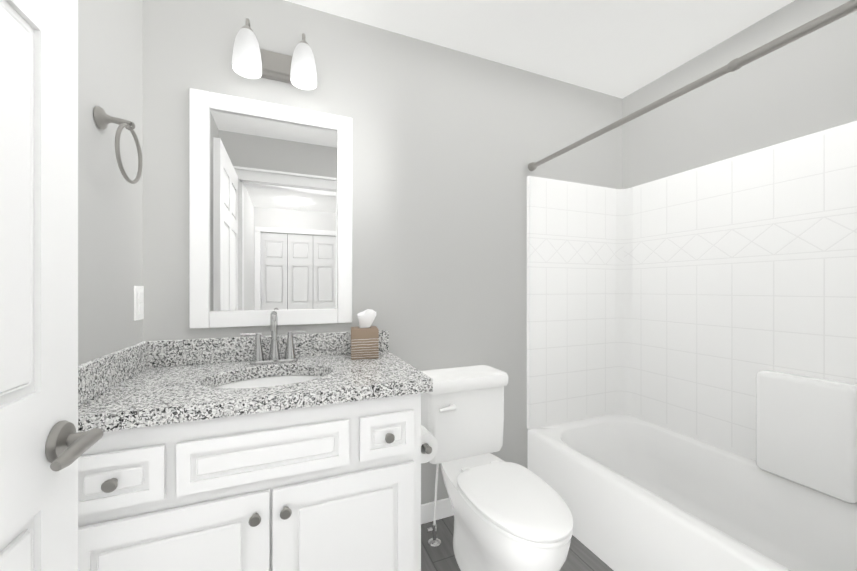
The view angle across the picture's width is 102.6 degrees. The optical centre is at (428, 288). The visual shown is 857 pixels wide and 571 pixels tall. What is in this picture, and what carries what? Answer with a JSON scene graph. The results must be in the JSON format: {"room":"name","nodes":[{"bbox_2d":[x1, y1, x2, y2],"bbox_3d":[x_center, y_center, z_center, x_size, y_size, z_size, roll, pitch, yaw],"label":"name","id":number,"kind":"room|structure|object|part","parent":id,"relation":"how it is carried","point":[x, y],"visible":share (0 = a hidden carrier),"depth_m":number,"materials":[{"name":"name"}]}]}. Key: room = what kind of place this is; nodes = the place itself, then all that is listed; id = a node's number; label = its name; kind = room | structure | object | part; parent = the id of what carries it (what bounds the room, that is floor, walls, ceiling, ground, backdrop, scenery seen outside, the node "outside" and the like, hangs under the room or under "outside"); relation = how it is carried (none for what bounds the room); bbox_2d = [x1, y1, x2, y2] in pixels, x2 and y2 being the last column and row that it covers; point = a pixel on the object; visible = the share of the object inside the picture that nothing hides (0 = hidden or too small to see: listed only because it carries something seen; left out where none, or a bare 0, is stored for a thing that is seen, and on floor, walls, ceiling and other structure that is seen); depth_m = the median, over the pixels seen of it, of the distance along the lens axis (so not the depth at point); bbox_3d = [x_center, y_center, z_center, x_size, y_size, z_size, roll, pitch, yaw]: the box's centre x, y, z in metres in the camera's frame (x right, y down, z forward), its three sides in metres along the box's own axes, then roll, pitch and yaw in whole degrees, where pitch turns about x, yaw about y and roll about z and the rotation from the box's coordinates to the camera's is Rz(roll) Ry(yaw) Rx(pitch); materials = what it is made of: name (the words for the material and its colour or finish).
{"room":"bathroom","nodes":[
{"label":"bathroom","id":0,"kind":"room"},
{"bbox_2d":[78,0,142,364],"bbox_3d":[-0.809,-0.035,0.508,0.100,2.400,1.640,0,0,-22],"label":"wall","id":1,"kind":"structure","parent":0,"point":[110,197],"depth_m":1.04,"materials":[{"name":"grey paint"}]},
{"bbox_2d":[0,0,102,570],"bbox_3d":[-0.539,0.138,0.293,0.149,2.030,0.760,0,0,-22],"label":"door","id":2,"kind":"structure","parent":1,"relation":"in","point":[45,444],"depth_m":0.55,"materials":[{"name":"white paint"}]},
{"bbox_3d":[-0.647,0.265,0.560,0.149,0.068,0.128,0,0,-22],"label":"handle","id":3,"kind":"part","parent":2,"relation":"part of","materials":[{"name":"silver metal"}]},
{"bbox_2d":[93,106,142,183],"bbox_3d":[-0.909,-0.418,1.003,0.084,0.210,0.168,0,0,-22],"label":"towel ring","id":4,"kind":"object","parent":1,"relation":"attached to","point":[102,119],"visible":1,"depth_m":0.99,"materials":[{"name":"silver metal"}]},
{"bbox_2d":[134,286,143,320],"bbox_3d":[-1.045,0.051,1.242,0.011,0.123,0.074,0,0,-22],"label":"light switch","id":5,"kind":"object","parent":1,"relation":"attached to","point":[138,302],"visible":1,"depth_m":1.23,"materials":[{"name":"white plastic"}]},
{"bbox_2d":[143,0,621,504],"bbox_3d":[0.076,-0.035,1.806,2.717,2.400,0.100,0,0,-22],"label":"wall","id":6,"kind":"structure","parent":0,"point":[449,145],"depth_m":1.69,"materials":[{"name":"grey paint"}]},
{"bbox_2d":[189,88,351,328],"bbox_3d":[-0.637,-0.310,1.448,0.622,0.930,0.022,0,0,-22],"label":"mirror","id":7,"kind":"object","parent":6,"relation":"attached to","point":[270,207],"visible":0.9,"depth_m":1.43,"materials":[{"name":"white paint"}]},
{"bbox_2d":[232,18,316,89],"bbox_3d":[-0.613,-0.943,1.383,0.310,0.215,0.162,0,0,-22],"label":"sconce","id":8,"kind":"object","parent":6,"relation":"attached to","point":[251,59],"visible":1,"depth_m":1.36,"materials":[{"name":"white glass"}]},
{"bbox_2d":[421,498,453,523],"bbox_3d":[0.166,1.117,1.780,0.835,0.095,0.012,0,0,-22],"label":"baseboard","id":9,"kind":"structure","parent":6,"relation":"attached to","point":[444,508],"depth_m":1.73,"materials":[{"name":"white paint"}]},
{"bbox_2d":[528,0,856,170],"bbox_3d":[0.851,-0.681,1.246,0.048,0.048,1.460,0,0,-22],"label":"shower rod","id":10,"kind":"object","parent":6,"relation":"attached to","point":[831,16],"visible":0.98,"depth_m":1.04,"materials":[{"name":"silver metal"}]},
{"bbox_2d":[421,515,613,570],"bbox_3d":[0.895,1.216,-0.193,2.703,0.100,4.420,0,0,-22],"label":"floor","id":11,"kind":"structure","parent":0,"point":[580,557],"depth_m":1.50,"materials":[{"name":"tile"}]},
{"bbox_2d":[78,311,432,570],"bbox_3d":[-0.523,0.626,1.194,0.942,1.079,0.579,0,0,-22],"label":"bathroom vanity","id":12,"kind":"object","parent":11,"relation":"on","point":[293,451],"visible":1,"depth_m":0.97,"materials":[{"name":"white paint"}]},
{"bbox_2d":[214,375,321,387],"bbox_3d":[-0.540,0.403,1.178,0.434,0.130,0.334,0,0,-22],"label":"sink","id":13,"kind":"object","parent":12,"relation":"in","point":[249,381],"depth_m":1.30,"materials":[{"name":"white ceramic"}]},
{"bbox_2d":[240,311,305,364],"bbox_3d":[-0.602,0.190,1.338,0.241,0.208,0.124,0,0,-22],"label":"faucet","id":14,"kind":"object","parent":12,"relation":"on","point":[290,358],"depth_m":1.35,"materials":[{"name":"silver metal"}]},
{"bbox_2d":[351,309,378,359],"bbox_3d":[-0.278,0.192,1.485,0.112,0.205,0.112,0,0,-14],"label":"tissue box","id":15,"kind":"object","parent":12,"relation":"on","point":[365,339],"visible":1,"depth_m":1.44,"materials":[{"name":"brown"}]},
{"bbox_2d":[421,425,437,462],"bbox_3d":[-0.040,0.622,1.335,0.122,0.149,0.207,0,0,-22],"label":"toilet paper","id":16,"kind":"object","parent":12,"relation":"attached to","point":[429,446],"visible":0.38,"depth_m":1.30,"materials":[{"name":"white paper"}]},
{"bbox_2d":[421,365,572,570],"bbox_3d":[0.260,0.783,1.394,0.426,0.763,0.790,0,0,-22],"label":"toilet","id":17,"kind":"object","parent":11,"relation":"on","point":[510,516],"visible":0.94,"depth_m":1.34,"materials":[{"name":"white ceramic"}]},
{"bbox_2d":[527,121,856,570],"bbox_3d":[1.191,0.265,1.384,0.764,1.800,1.516,0,0,-22],"label":"bathtub","id":18,"kind":"object","parent":11,"relation":"on","point":[691,369],"visible":0.98,"depth_m":1.63,"materials":[{"name":"white plastic"}]},
{"bbox_2d":[285,0,794,98],"bbox_3d":[0.895,-1.284,-0.193,2.703,0.100,4.420,0,0,-22],"label":"ceiling","id":19,"kind":"structure","parent":0,"point":[621,49],"depth_m":1.63,"materials":[{"name":"white paint"}]},
{"bbox_2d":[622,0,856,188],"bbox_3d":[1.616,-0.035,1.492,0.100,2.400,1.640,0,0,-22],"label":"wall","id":20,"kind":"structure","parent":0,"point":[804,86],"depth_m":1.62,"materials":[{"name":"grey paint"}]}
]}

